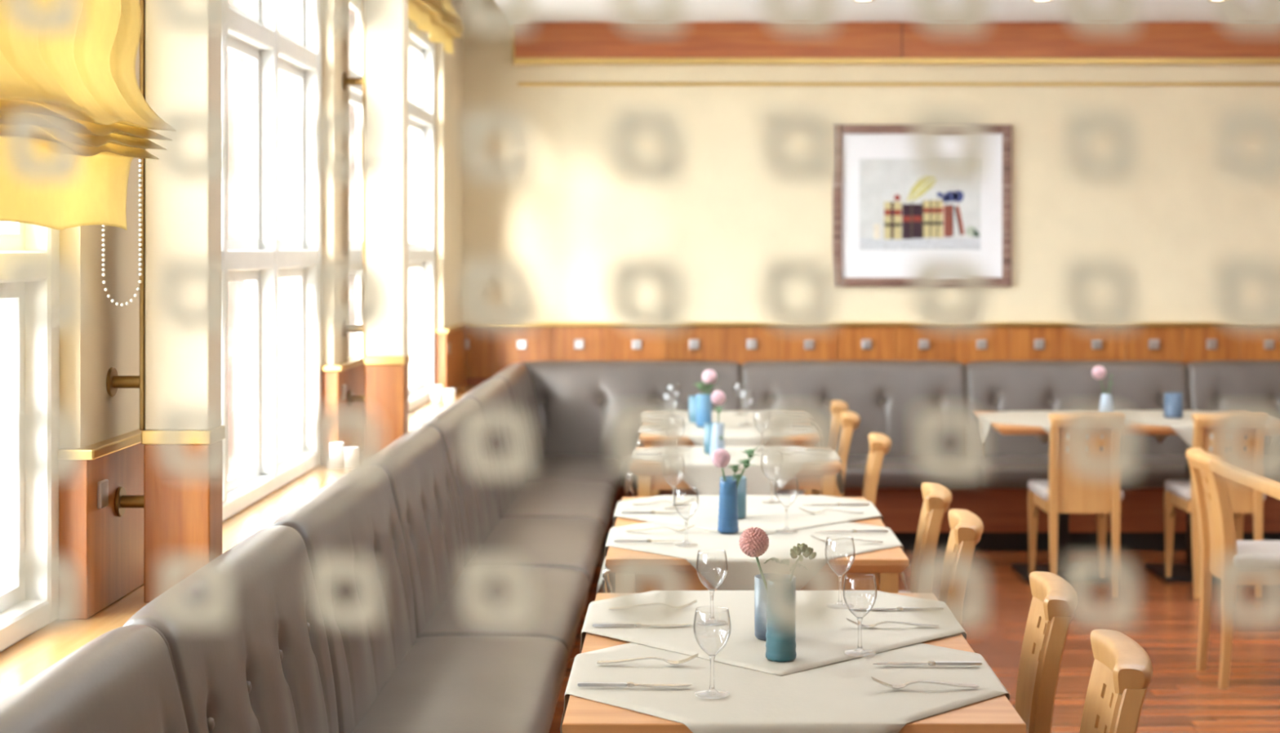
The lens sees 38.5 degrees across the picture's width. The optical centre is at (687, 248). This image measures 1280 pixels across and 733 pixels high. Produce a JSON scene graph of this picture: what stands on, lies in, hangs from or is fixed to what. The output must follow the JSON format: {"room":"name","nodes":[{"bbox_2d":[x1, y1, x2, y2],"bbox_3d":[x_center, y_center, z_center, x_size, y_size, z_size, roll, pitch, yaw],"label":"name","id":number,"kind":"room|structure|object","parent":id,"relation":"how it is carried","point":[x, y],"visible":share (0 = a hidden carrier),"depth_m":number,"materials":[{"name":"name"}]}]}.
{"room":"restaurant dining room","nodes":[
{"label":"restaurant dining room","id":0,"kind":"room"},
{"bbox_2d":[0,0,463,586],"bbox_3d":[-1.325,0.020,3.525,0.190,3.100,13.050,0,0,0],"label":"wall","id":1,"kind":"structure","parent":0,"point":[107,335],"depth_m":6.36,"materials":[{"name":"beige paint"}]},
{"bbox_2d":[0,221,59,652],"bbox_3d":[-1.312,-0.150,2.730,0.085,1.800,1.960,0,0,0],"label":"window","id":2,"kind":"structure","parent":1,"relation":"in","point":[30,357],"depth_m":3.65,"materials":[{"name":"white paint"}]},
{"bbox_2d":[0,0,160,306],"bbox_3d":[-1.086,-0.564,2.794,0.157,1.363,1.790,0,0,-1],"label":"blind","id":3,"kind":"object","parent":1,"relation":"attached to","point":[87,75],"visible":0.8,"depth_m":3.35,"materials":[{"name":"yellow fabric"}]},
{"bbox_2d":[58,428,144,618],"bbox_3d":[-1.233,0.577,4.019,0.074,0.344,0.662,0,0,0],"label":"wood paneling","id":4,"kind":"structure","parent":1,"relation":"attached to","point":[104,548],"depth_m":3.79,"materials":[{"name":"brown wood"}]},
{"bbox_2d":[106,0,222,603],"bbox_3d":[-1.118,-0.390,3.925,0.224,2.280,0.118,0,0,0],"label":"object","id":5,"kind":"structure","parent":1,"relation":"attached to","point":[180,70],"depth_m":3.87,"materials":[{"name":"beige paint"}]},
{"bbox_2d":[0,385,478,699],"bbox_3d":[-1.126,0.767,5.524,0.328,0.035,9.048,0,0,0],"label":"trim","id":6,"kind":"structure","parent":1,"relation":"attached to","point":[20,663],"depth_m":3.79,"materials":[{"name":"brown wood"}]},
{"bbox_2d":[330,441,343,457],"bbox_3d":[-1.205,0.708,6.270,0.054,0.085,0.054,0,0,0],"label":"candle jar","id":7,"kind":"object","parent":6,"relation":"on","point":[337,447],"visible":0.54,"depth_m":6.25,"materials":[{"name":"white wax"}]},
{"bbox_2d":[431,385,442,404],"bbox_3d":[-1.215,0.708,8.860,0.054,0.085,0.054,0,0,0],"label":"candle jar","id":8,"kind":"object","parent":6,"relation":"on","point":[436,390],"visible":1,"depth_m":8.84,"materials":[{"name":"white wax"}]},
{"bbox_2d":[444,388,455,404],"bbox_3d":[-1.150,0.715,8.840,0.054,0.070,0.054,0,0,0],"label":"candle jar","id":9,"kind":"object","parent":6,"relation":"on","point":[449,393],"visible":0.91,"depth_m":8.82,"materials":[{"name":"white glass"}]},
{"bbox_2d":[221,0,321,521],"bbox_3d":[-1.312,-0.150,5.355,0.085,1.800,2.010,0,0,0],"label":"window","id":10,"kind":"structure","parent":1,"relation":"in","point":[260,260],"depth_m":5.65,"materials":[{"name":"white paint"}]},
{"bbox_2d":[320,355,364,457],"bbox_3d":[-1.233,0.577,6.609,0.074,0.344,0.542,0,0,0],"label":"trim","id":11,"kind":"structure","parent":1,"relation":"attached to","point":[337,380],"depth_m":6.45,"materials":[{"name":"brown wood"}]},
{"bbox_2d":[342,0,409,449],"bbox_3d":[-1.118,-0.390,6.575,0.224,2.280,0.118,0,0,0],"label":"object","id":12,"kind":"structure","parent":1,"relation":"attached to","point":[384,82],"depth_m":6.52,"materials":[{"name":"beige paint"}]},
{"bbox_2d":[349,0,435,412],"bbox_3d":[-1.312,-0.150,7.930,0.085,1.800,2.540,0,0,0],"label":"window","id":13,"kind":"structure","parent":1,"relation":"in","point":[421,113],"depth_m":9.11,"materials":[{"name":"white paint"}]},
{"bbox_2d":[408,0,464,54],"bbox_3d":[-1.095,-1.089,7.765,0.113,0.351,1.970,0,0,0],"label":"blind","id":14,"kind":"object","parent":13,"relation":"attached to","point":[438,18],"visible":0.94,"depth_m":8.11,"materials":[{"name":"yellow fabric"}]},
{"bbox_2d":[434,322,468,397],"bbox_3d":[-1.233,0.577,9.588,0.074,0.344,0.820,0,0,0],"label":"trim","id":15,"kind":"structure","parent":1,"relation":"attached to","point":[451,341],"depth_m":9.38,"materials":[{"name":"brown wood"}]},
{"bbox_2d":[8,0,1279,626],"bbox_3d":[0.425,0.170,0.750,3.310,2.800,0.060,0,0,0],"label":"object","id":16,"kind":"structure","parent":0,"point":[64,17],"depth_m":0.76,"materials":[{"name":"glass"}]},
{"bbox_2d":[463,0,1279,322],"bbox_3d":[2.635,0.020,10.150,8.130,3.100,0.200,0,0,0],"label":"wall","id":17,"kind":"structure","parent":0,"point":[728,214],"depth_m":10.05,"materials":[{"name":"beige paint"}]},
{"bbox_2d":[464,321,1279,385],"bbox_3d":[2.561,0.988,10.025,7.878,1.165,0.050,0,0,0],"label":"trim","id":18,"kind":"structure","parent":17,"relation":"attached to","point":[489,352],"depth_m":10.02,"materials":[{"name":"brown wood"}]},
{"bbox_2d":[511,22,1279,65],"bbox_3d":[2.772,-1.116,10.009,7.457,0.228,0.082,0,0,0],"label":"trim","id":19,"kind":"structure","parent":17,"relation":"attached to","point":[548,43],"depth_m":9.97,"materials":[{"name":"brown wood"}]},
{"bbox_2d":[517,82,1279,85],"bbox_3d":[2.783,-0.898,10.041,7.435,0.020,0.018,0,0,0],"label":"trim","id":20,"kind":"structure","parent":17,"relation":"attached to","point":[518,83],"depth_m":10.03,"materials":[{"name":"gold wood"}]},
{"bbox_2d":[832,124,1011,286],"bbox_3d":[1.281,-0.232,10.032,0.978,0.886,0.034,0,0,0],"label":"framed picture","id":21,"kind":"object","parent":17,"relation":"attached to","point":[888,215],"visible":0.94,"depth_m":10.03,"materials":[{"name":"grey paper"}]},
{"bbox_2d":[859,158,980,250],"bbox_3d":[1.270,-0.239,10.034,0.663,0.502,0.001,0,0,0],"label":"print","id":22,"kind":"object","parent":21,"relation":"attached to","point":[902,208],"depth_m":10.03,"materials":[{"name":"paper"}]},
{"bbox_2d":[492,0,1267,22],"bbox_3d":[2.535,-1.405,3.625,7.930,0.350,13.250,0,0,0],"label":"ceiling","id":23,"kind":"structure","parent":0,"point":[542,11],"depth_m":9.38,"materials":[{"name":"white paint"}]},
{"bbox_2d":[548,550,1279,732],"bbox_3d":[2.535,1.630,3.625,7.930,0.120,13.250,0,0,0],"label":"floor","id":24,"kind":"structure","parent":0,"point":[1180,698],"depth_m":7.19,"materials":[{"name":"red wood"}]},
{"bbox_2d":[0,360,1279,732],"bbox_3d":[2.084,1.091,5.485,6.112,0.958,9.079,0,0,0],"label":"banquette","id":25,"kind":"object","parent":24,"relation":"on","point":[428,667],"visible":0.77,"depth_m":6.08,"materials":[{"name":"beige leather"}]},
{"bbox_2d":[0,624,188,732],"bbox_3d":[-0.868,0.892,2.500,0.207,0.561,1.098,0,0,0],"label":"cushion","id":26,"kind":"object","parent":25,"relation":"on","point":[126,679],"depth_m":2.74,"materials":[{"name":"beige leather"}]},
{"bbox_2d":[123,525,338,732],"bbox_3d":[-0.868,0.892,3.590,0.207,0.561,1.078,0,0,0],"label":"cushion","id":27,"kind":"object","parent":25,"relation":"on","point":[273,669],"depth_m":3.56,"materials":[{"name":"beige leather"}]},
{"bbox_2d":[271,467,416,732],"bbox_3d":[-0.868,0.892,4.705,0.207,0.561,1.148,0,0,0],"label":"cushion","id":28,"kind":"object","parent":25,"relation":"on","point":[348,517],"depth_m":4.60,"materials":[{"name":"beige leather"}]},
{"bbox_2d":[380,426,463,636],"bbox_3d":[-0.868,0.892,5.850,0.207,0.561,1.138,0,0,0],"label":"cushion","id":29,"kind":"object","parent":25,"relation":"on","point":[417,466],"depth_m":5.74,"materials":[{"name":"beige leather"}]},
{"bbox_2d":[418,398,499,556],"bbox_3d":[-0.868,0.892,7.010,0.207,0.561,1.178,0,0,0],"label":"cushion","id":30,"kind":"object","parent":25,"relation":"on","point":[477,497],"depth_m":6.74,"materials":[{"name":"beige leather"}]},
{"bbox_2d":[351,635,568,732],"bbox_3d":[-0.581,1.174,4.705,0.484,0.135,1.148,0,0,0],"label":"seat cushion","id":31,"kind":"object","parent":25,"relation":"on","point":[435,684],"depth_m":4.63,"materials":[{"name":"beige leather"}]},
{"bbox_2d":[460,377,524,517],"bbox_3d":[-0.868,0.892,8.190,0.207,0.561,1.178,0,0,0],"label":"cushion","id":32,"kind":"object","parent":25,"relation":"on","point":[494,393],"depth_m":7.98,"materials":[{"name":"beige leather"}]},
{"bbox_2d":[416,566,588,659],"bbox_3d":[-0.582,1.173,5.850,0.485,0.137,1.138,0,0,0],"label":"seat cushion","id":33,"kind":"object","parent":25,"relation":"on","point":[559,594],"depth_m":5.68,"materials":[{"name":"beige leather"}]},
{"bbox_2d":[492,363,543,480],"bbox_3d":[-0.868,0.892,9.340,0.207,0.561,1.118,0,0,0],"label":"cushion","id":34,"kind":"object","parent":25,"relation":"on","point":[525,382],"depth_m":9.51,"materials":[{"name":"beige leather"}]},
{"bbox_2d":[474,517,604,588],"bbox_3d":[-0.582,1.173,7.010,0.485,0.137,1.178,0,0,0],"label":"seat cushion","id":35,"kind":"object","parent":25,"relation":"on","point":[572,543],"depth_m":6.94,"materials":[{"name":"beige leather"}]},
{"bbox_2d":[499,480,616,536],"bbox_3d":[-0.582,1.173,8.190,0.484,0.134,1.178,0,0,0],"label":"seat cushion","id":36,"kind":"object","parent":25,"relation":"on","point":[591,500],"depth_m":8.06,"materials":[{"name":"beige leather"}]},
{"bbox_2d":[524,454,622,496],"bbox_3d":[-0.581,1.174,9.340,0.485,0.134,1.118,0,0,0],"label":"seat cushion","id":37,"kind":"object","parent":25,"relation":"on","point":[596,468],"depth_m":9.23,"materials":[{"name":"beige leather"}]},
{"bbox_2d":[620,470,637,488],"bbox_3d":[-0.029,1.173,9.633,0.633,0.133,0.482,0,0,0],"label":"seat cushion","id":38,"kind":"object","parent":25,"relation":"on","point":[634,480],"depth_m":9.40,"materials":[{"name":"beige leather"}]},
{"bbox_2d":[520,360,740,456],"bbox_3d":[-0.324,0.892,9.921,1.221,0.561,0.207,0,0,0],"label":"cushion","id":39,"kind":"object","parent":25,"relation":"on","point":[575,402],"depth_m":9.88,"materials":[{"name":"beige leather"}]},
{"bbox_2d":[742,360,966,455],"bbox_3d":[0.897,0.892,9.921,1.216,0.561,0.207,0,0,0],"label":"cushion","id":40,"kind":"object","parent":25,"relation":"on","point":[886,396],"depth_m":9.88,"materials":[{"name":"beige leather"}]},
{"bbox_2d":[844,455,981,488],"bbox_3d":[0.897,1.173,9.633,1.216,0.135,0.485,0,0,0],"label":"seat cushion","id":41,"kind":"object","parent":25,"relation":"on","point":[896,471],"depth_m":9.40,"materials":[{"name":"beige leather"}]},
{"bbox_2d":[964,360,1189,455],"bbox_3d":[2.106,0.892,9.921,1.198,0.561,0.207,0,0,0],"label":"cushion","id":42,"kind":"object","parent":25,"relation":"on","point":[989,385],"depth_m":9.88,"materials":[{"name":"beige leather"}]},
{"bbox_2d":[980,455,1186,488],"bbox_3d":[2.106,1.173,9.633,1.198,0.135,0.484,0,0,0],"label":"seat cushion","id":43,"kind":"object","parent":25,"relation":"on","point":[1000,471],"depth_m":9.41,"materials":[{"name":"beige leather"}]},
{"bbox_2d":[1186,360,1279,452],"bbox_3d":[3.313,0.892,9.921,1.212,0.561,0.207,0,0,0],"label":"cushion","id":44,"kind":"object","parent":25,"relation":"on","point":[1211,385],"depth_m":9.89,"materials":[{"name":"beige leather"}]},
{"bbox_2d":[636,431,814,496],"bbox_3d":[0.170,1.195,8.570,0.826,0.750,1.200,0,0,0],"label":"dining table","id":45,"kind":"object","parent":24,"relation":"on","point":[646,439],"visible":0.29,"depth_m":7.98,"materials":[{"name":"brown wood"}]},
{"bbox_2d":[638,410,764,446],"bbox_3d":[0.183,0.944,8.870,0.801,0.262,0.801,0,0,-44],"label":"tablecloth","id":46,"kind":"object","parent":45,"relation":"on","point":[729,419],"visible":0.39,"depth_m":8.77,"materials":[{"name":"beige fabric"}]},
{"bbox_2d":[688,395,696,422],"bbox_3d":[0.045,0.752,8.560,0.084,0.122,0.084,0,0,0],"label":"vase","id":47,"kind":"object","parent":46,"relation":"on","point":[692,399],"visible":0.45,"depth_m":8.53,"materials":[{"name":"blue glass"}]},
{"bbox_2d":[634,423,810,449],"bbox_3d":[0.183,0.912,8.340,0.801,0.192,0.801,0,0,45],"label":"tablecloth","id":48,"kind":"object","parent":45,"relation":"on","point":[747,436],"visible":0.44,"depth_m":8.07,"materials":[{"name":"beige fabric"}]},
{"bbox_2d":[696,394,711,426],"bbox_3d":[0.073,0.740,8.350,0.072,0.146,0.072,0,0,0],"label":"vase","id":49,"kind":"object","parent":48,"relation":"on","point":[704,402],"visible":0.89,"depth_m":8.32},
{"bbox_2d":[702,369,717,395],"bbox_3d":[0.099,0.673,8.350,0.068,0.240,0.068,0,0,0],"label":"flower","id":50,"kind":"object","parent":49,"relation":"in","point":[708,376],"visible":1,"depth_m":8.33,"materials":[{"name":"pink plant"}]},
{"bbox_2d":[628,447,841,497],"bbox_3d":[0.170,1.195,7.250,0.826,0.750,0.600,0,0,0],"label":"dining table","id":51,"kind":"object","parent":24,"relation":"on","point":[820,486],"visible":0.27,"depth_m":6.99,"materials":[{"name":"brown wood"}]},
{"bbox_2d":[624,446,844,495],"bbox_3d":[0.183,0.947,7.250,0.864,0.262,0.699,0,0,0],"label":"tablecloth","id":52,"kind":"object","parent":51,"relation":"on","point":[700,473],"visible":0.48,"depth_m":6.94,"materials":[{"name":"beige fabric"}]},
{"bbox_2d":[703,422,724,453],"bbox_3d":[0.103,0.754,7.270,0.080,0.118,0.080,0,0,0],"label":"vase","id":53,"kind":"object","parent":52,"relation":"on","point":[708,427],"visible":0.38,"depth_m":7.24,"materials":[{"name":"blue glass"}]},
{"bbox_2d":[709,422,724,458],"bbox_3d":[0.115,0.746,7.100,0.062,0.135,0.062,0,0,0],"label":"vase","id":54,"kind":"object","parent":52,"relation":"on","point":[717,431],"visible":0.83,"depth_m":7.08,"materials":[{"name":"blue ceramic"}]},
{"bbox_2d":[711,390,725,420],"bbox_3d":[0.118,0.672,7.100,0.058,0.242,0.058,0,0,0],"label":"flower","id":55,"kind":"object","parent":54,"relation":"in","point":[717,397],"visible":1,"depth_m":7.08,"materials":[{"name":"pink plant"}]},
{"bbox_2d":[602,497,909,592],"bbox_3d":[0.170,1.195,5.435,0.826,0.750,1.210,0,0,0],"label":"dining table","id":56,"kind":"object","parent":24,"relation":"on","point":[886,564],"visible":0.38,"depth_m":4.87,"materials":[{"name":"brown wood"}]},
{"bbox_2d":[613,495,883,535],"bbox_3d":[0.183,0.944,5.740,0.801,0.262,0.801,0,0,-44],"label":"tablecloth","id":57,"kind":"object","parent":56,"relation":"on","point":[770,517],"visible":0.75,"depth_m":5.65,"materials":[{"name":"beige fabric"}]},
{"bbox_2d":[717,479,738,533],"bbox_3d":[0.115,0.739,5.250,0.062,0.148,0.062,0,0,0],"label":"vase","id":58,"kind":"object","parent":57,"relation":"on","point":[727,523],"visible":1,"depth_m":5.23,"materials":[{"name":"blue ceramic"}]},
{"bbox_2d":[711,448,730,481],"bbox_3d":[0.094,0.684,5.250,0.055,0.219,0.055,0,0,0],"label":"flower","id":59,"kind":"object","parent":58,"relation":"in","point":[721,458],"visible":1,"depth_m":5.23,"materials":[{"name":"pink plant"}]},
{"bbox_2d":[725,444,763,488],"bbox_3d":[0.162,0.679,5.250,0.109,0.230,0.074,0,0,0],"label":"sprig","id":60,"kind":"object","parent":58,"relation":"in","point":[750,452],"visible":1,"depth_m":5.25,"materials":[{"name":"green plant"}]},
{"bbox_2d":[720,475,746,519],"bbox_3d":[0.136,0.752,5.530,0.080,0.122,0.080,0,0,0],"label":"vase","id":61,"kind":"object","parent":57,"relation":"on","point":[741,488],"visible":0.44,"depth_m":5.50,"materials":[{"name":"blue glass"}]},
{"bbox_2d":[774,477,798,533],"bbox_3d":[0.283,0.735,5.260,0.069,0.156,0.069,0,0,-8],"label":"wine glass","id":62,"kind":"object","parent":57,"relation":"on","point":[786,530],"visible":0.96,"depth_m":5.26,"materials":[{"name":"clear glass"}]},
{"bbox_2d":[596,521,908,593],"bbox_3d":[0.183,0.912,5.200,0.801,0.192,0.801,0,0,45],"label":"tablecloth","id":63,"kind":"object","parent":56,"relation":"on","point":[712,563],"visible":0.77,"depth_m":5.04,"materials":[{"name":"beige fabric"}]},
{"bbox_2d":[613,538,690,542],"bbox_3d":[-0.098,0.809,5.068,0.213,0.007,0.020,0,0,-2],"label":"table knife","id":64,"kind":"object","parent":63,"relation":"on","point":[649,540],"visible":0.93,"depth_m":5.06,"materials":[{"name":"metal"}]},
{"bbox_2d":[673,487,698,546],"bbox_3d":[-0.005,0.735,5.020,0.069,0.156,0.069,0,0,16],"label":"wine glass","id":65,"kind":"object","parent":63,"relation":"on","point":[686,544],"visible":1,"depth_m":5.01,"materials":[{"name":"white"}]},
{"bbox_2d":[813,529,888,532],"bbox_3d":[0.467,0.809,5.247,0.213,0.007,0.020,0,0,-1],"label":"table knife","id":66,"kind":"object","parent":63,"relation":"on","point":[851,531],"visible":1,"depth_m":5.24,"materials":[{"name":"metal"}]},
{"bbox_2d":[562,592,1026,732],"bbox_3d":[0.170,1.195,3.760,0.826,0.750,1.200,0,0,0],"label":"dining table","id":67,"kind":"object","parent":24,"relation":"on","point":[997,714],"visible":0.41,"depth_m":3.20,"materials":[{"name":"brown wood"}]},
{"bbox_2d":[579,590,966,675],"bbox_3d":[0.183,0.944,4.060,0.801,0.262,0.801,0,0,-44],"label":"tablecloth","id":68,"kind":"object","parent":67,"relation":"on","point":[816,646],"visible":0.66,"depth_m":3.91,"materials":[{"name":"beige fabric"}]},
{"bbox_2d":[592,622,691,626],"bbox_3d":[-0.098,0.809,3.938,0.213,0.007,0.020,0,0,-2],"label":"table knife","id":69,"kind":"object","parent":68,"relation":"on","point":[599,624],"visible":0.53,"depth_m":3.93,"materials":[{"name":"metal"}]},
{"bbox_2d":[696,550,728,625],"bbox_3d":[0.052,0.735,3.980,0.069,0.156,0.069,0,0,8],"label":"wine glass","id":70,"kind":"object","parent":68,"relation":"on","point":[712,620],"visible":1,"depth_m":3.98,"materials":[{"name":"white"}]},
{"bbox_2d":[696,550,728,588],"bbox_3d":[0.052,0.700,3.980,0.069,0.086,0.069,0,0,8],"label":"bowl","id":71,"kind":"object","parent":70,"relation":"on","point":[698,550],"depth_m":3.98,"materials":[{"name":"clear glass"}]},
{"bbox_2d":[754,573,795,640],"bbox_3d":[0.182,0.750,3.830,0.086,0.127,0.086,0,0,0],"label":"vase","id":72,"kind":"object","parent":68,"relation":"on","point":[760,611],"visible":0.29,"depth_m":3.80,"materials":[{"name":"blue glass"}]},
{"bbox_2d":[764,578,796,662],"bbox_3d":[0.184,0.735,3.630,0.062,0.156,0.062,0,0,0],"label":"vase","id":73,"kind":"object","parent":68,"relation":"on","point":[780,642],"visible":0.56,"depth_m":3.60,"materials":[{"name":"teal ceramic"}]},
{"bbox_2d":[738,526,768,584],"bbox_3d":[0.136,0.673,3.627,0.071,0.242,0.060,0,0,34],"label":"flower","id":74,"kind":"object","parent":73,"relation":"in","point":[753,542],"visible":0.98,"depth_m":3.61,"materials":[{"name":"pink plant"}]},
{"bbox_2d":[764,542,816,581],"bbox_3d":[0.202,0.689,3.633,0.106,0.209,0.048,0,0,10],"label":"sprig","id":75,"kind":"object","parent":73,"relation":"in","point":[797,550],"visible":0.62,"depth_m":3.62,"materials":[{"name":"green plant"}]},
{"bbox_2d":[824,536,855,608],"bbox_3d":[0.345,0.735,4.160,0.069,0.156,0.069,0,0,28],"label":"wine glass","id":76,"kind":"object","parent":68,"relation":"on","point":[839,605],"visible":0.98,"depth_m":4.16,"materials":[{"name":"white"}]},
{"bbox_2d":[824,536,855,575],"bbox_3d":[0.345,0.700,4.160,0.069,0.086,0.069,0,0,28],"label":"bowl","id":77,"kind":"object","parent":76,"relation":"on","point":[851,536],"depth_m":4.16,"materials":[{"name":"clear glass"}]},
{"bbox_2d":[842,574,876,656],"bbox_3d":[0.345,0.735,3.680,0.069,0.156,0.069,0,0,-11],"label":"wine glass","id":78,"kind":"object","parent":68,"relation":"on","point":[859,651],"visible":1,"depth_m":3.68,"materials":[{"name":"white"}]},
{"bbox_2d":[842,574,876,617],"bbox_3d":[0.345,0.700,3.680,0.069,0.086,0.069,0,0,-11],"label":"bowl","id":79,"kind":"object","parent":78,"relation":"on","point":[845,575],"depth_m":3.68,"materials":[{"name":"clear glass"}]},
{"bbox_2d":[848,606,917,610],"bbox_3d":[0.467,0.809,4.117,0.213,0.007,0.020,0,0,-1],"label":"table knife","id":80,"kind":"object","parent":68,"relation":"on","point":[898,608],"visible":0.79,"depth_m":4.11,"materials":[{"name":"metal"}]},
{"bbox_2d":[845,617,938,628],"bbox_3d":[0.439,0.803,3.930,0.198,0.019,0.025,0,0,-3],"label":"fork","id":81,"kind":"object","parent":68,"relation":"on","point":[868,626],"visible":0.85,"depth_m":3.93,"materials":[{"name":"metal"}]},
{"bbox_2d":[560,642,1010,732],"bbox_3d":[0.183,0.912,3.530,0.801,0.192,0.801,0,0,45],"label":"tablecloth","id":82,"kind":"object","parent":67,"relation":"on","point":[843,696],"visible":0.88,"depth_m":3.38,"materials":[{"name":"beige fabric"}]},
{"bbox_2d":[577,681,692,687],"bbox_3d":[-0.099,0.809,3.398,0.213,0.007,0.020,0,0,1],"label":"table knife","id":83,"kind":"object","parent":82,"relation":"on","point":[629,684],"visible":1,"depth_m":3.40,"materials":[{"name":"metal"}]},
{"bbox_2d":[596,653,697,665],"bbox_3d":[-0.079,0.803,3.585,0.198,0.019,0.025,0,0,1],"label":"fork","id":84,"kind":"object","parent":82,"relation":"on","point":[684,660],"visible":1,"depth_m":3.58,"materials":[{"name":"metal"}]},
{"bbox_2d":[693,606,731,698],"bbox_3d":[0.044,0.735,3.340,0.069,0.156,0.069,0,0,18],"label":"wine glass","id":85,"kind":"object","parent":82,"relation":"on","point":[711,693],"visible":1,"depth_m":3.34,"materials":[{"name":"white"}]},
{"bbox_2d":[693,606,731,656],"bbox_3d":[0.044,0.700,3.340,0.069,0.086,0.069,0,0,0],"label":"bowl","id":86,"kind":"object","parent":85,"relation":"on","point":[725,606],"depth_m":3.34,"materials":[{"name":"clear glass"}]},
{"bbox_2d":[871,676,978,688],"bbox_3d":[0.439,0.803,3.390,0.198,0.019,0.025,0,0,-3],"label":"fork","id":87,"kind":"object","parent":82,"relation":"on","point":[957,685],"visible":1,"depth_m":3.39,"materials":[{"name":"metal"}]},
{"bbox_2d":[872,660,982,666],"bbox_3d":[0.467,0.809,3.577,0.213,0.007,0.020,0,0,1],"label":"table knife","id":88,"kind":"object","parent":82,"relation":"on","point":[931,663],"visible":1,"depth_m":3.57,"materials":[{"name":"metal"}]},
{"bbox_2d":[774,411,860,497],"bbox_3d":[0.523,1.156,8.216,0.497,0.828,0.370,0,0,5],"label":"dining chair","id":89,"kind":"object","parent":24,"relation":"on","point":[850,420],"visible":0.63,"depth_m":8.04,"materials":[{"name":"brown wood"}]},
{"bbox_2d":[830,400,848,451],"bbox_3d":[0.523,1.156,8.816,0.497,0.828,0.370,0,0,5],"label":"dining chair","id":90,"kind":"object","parent":24,"relation":"on","point":[837,406],"visible":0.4,"depth_m":8.64,"materials":[{"name":"brown wood"}]},
{"bbox_2d":[862,432,891,506],"bbox_3d":[0.553,1.156,7.236,0.497,0.828,0.370,0,0,5],"label":"dining chair","id":91,"kind":"object","parent":24,"relation":"on","point":[880,444],"visible":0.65,"depth_m":7.06,"materials":[{"name":"brown wood"}]},
{"bbox_2d":[898,481,951,592],"bbox_3d":[0.568,1.156,5.686,0.497,0.828,0.370,0,0,5],"label":"dining chair","id":92,"kind":"object","parent":24,"relation":"on","point":[937,498],"visible":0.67,"depth_m":5.52,"materials":[{"name":"brown wood"}]},
{"bbox_2d":[937,508,983,607],"bbox_3d":[0.568,1.156,5.086,0.497,0.828,0.370,0,0,5],"label":"dining chair","id":93,"kind":"object","parent":24,"relation":"on","point":[966,527],"visible":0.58,"depth_m":4.92,"materials":[{"name":"brown wood"}]},
{"bbox_2d":[1014,571,1072,732],"bbox_3d":[0.611,1.156,4.076,0.497,0.828,0.370,0,0,5],"label":"dining chair","id":94,"kind":"object","parent":24,"relation":"on","point":[1049,617],"visible":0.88,"depth_m":3.91,"materials":[{"name":"brown wood"}]},
{"bbox_2d":[1027,413,1124,597],"bbox_3d":[1.787,1.156,8.417,0.370,0.828,0.497,0,0,0],"label":"dining chair","id":95,"kind":"object","parent":24,"relation":"on","point":[1065,491],"visible":0.56,"depth_m":8.26,"materials":[{"name":"brown wood"}]},
{"bbox_2d":[973,411,1247,582],"bbox_3d":[2.115,1.195,8.810,1.370,0.750,0.780,0,0,0],"label":"dining table","id":96,"kind":"object","parent":24,"relation":"on","point":[1180,572],"visible":0.3,"depth_m":8.77,"materials":[{"name":"brown wood"}]},
{"bbox_2d":[977,410,1135,451],"bbox_3d":[1.790,0.917,8.810,0.801,0.202,0.801,0,0,45],"label":"tablecloth","id":97,"kind":"object","parent":96,"relation":"on","point":[1033,418],"visible":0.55,"depth_m":8.84,"materials":[{"name":"beige fabric"}]},
{"bbox_2d":[1122,410,1217,451],"bbox_3d":[2.380,0.899,8.810,0.801,0.173,0.801,0,0,-45],"label":"tablecloth","id":98,"kind":"object","parent":96,"relation":"on","point":[1184,426],"visible":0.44,"depth_m":8.69,"materials":[{"name":"beige fabric"}]},
{"bbox_2d":[1099,394,1113,408],"bbox_3d":[1.990,0.754,8.720,0.073,0.118,0.073,0,0,0],"label":"vase","id":99,"kind":"object","parent":98,"relation":"on","point":[1106,399],"visible":0.54,"depth_m":8.70,"materials":[{"name":"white ceramic"}]},
{"bbox_2d":[1091,365,1106,394],"bbox_3d":[1.955,0.676,8.720,0.066,0.234,0.066,0,0,30],"label":"flower","id":100,"kind":"object","parent":99,"relation":"in","point":[1098,372],"visible":0.98,"depth_m":8.70,"materials":[{"name":"pink plant"}]},
{"bbox_2d":[1163,392,1182,417],"bbox_3d":[2.330,0.755,8.800,0.090,0.117,0.090,0,0,0],"label":"glass","id":101,"kind":"object","parent":98,"relation":"on","point":[1172,402],"visible":1,"depth_m":8.76,"materials":[{"name":"blue glass"}]},
{"bbox_2d":[1079,629,1152,732],"bbox_3d":[0.611,1.156,3.436,0.497,0.828,0.370,0,0,5],"label":"dining chair","id":102,"kind":"object","parent":24,"relation":"on","point":[1122,673],"visible":1,"depth_m":3.41,"materials":[{"name":"brown wood"}]},
{"bbox_2d":[1163,413,1266,597],"bbox_3d":[2.430,1.156,8.417,0.370,0.828,0.497,0,0,0],"label":"dining chair","id":103,"kind":"object","parent":24,"relation":"on","point":[1180,494],"visible":0.45,"depth_m":8.25,"materials":[{"name":"brown wood"}]},
{"bbox_2d":[1185,447,1279,688],"bbox_3d":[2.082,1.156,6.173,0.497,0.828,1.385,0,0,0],"label":"dining chair","id":104,"kind":"object","parent":24,"relation":"on","point":[1217,533],"visible":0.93,"depth_m":6.63,"materials":[{"name":"brown wood"}]},
{"label":"outside","id":105,"kind":"structure","parent":0,"visible":0},
{"bbox_3d":[-7.720,1.720,12.000,12.560,0.100,36.000,0,0,0],"label":"ground","id":106,"kind":"structure","parent":105,"visible":0},
{"bbox_2d":[227,0,355,474],"bbox_3d":[-4.370,-1.880,13.598,5.661,7.100,1.204,0,0,0],"label":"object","id":107,"kind":"structure","parent":106,"relation":"on","point":[236,64],"depth_m":13.00,"materials":[{"name":"white"}]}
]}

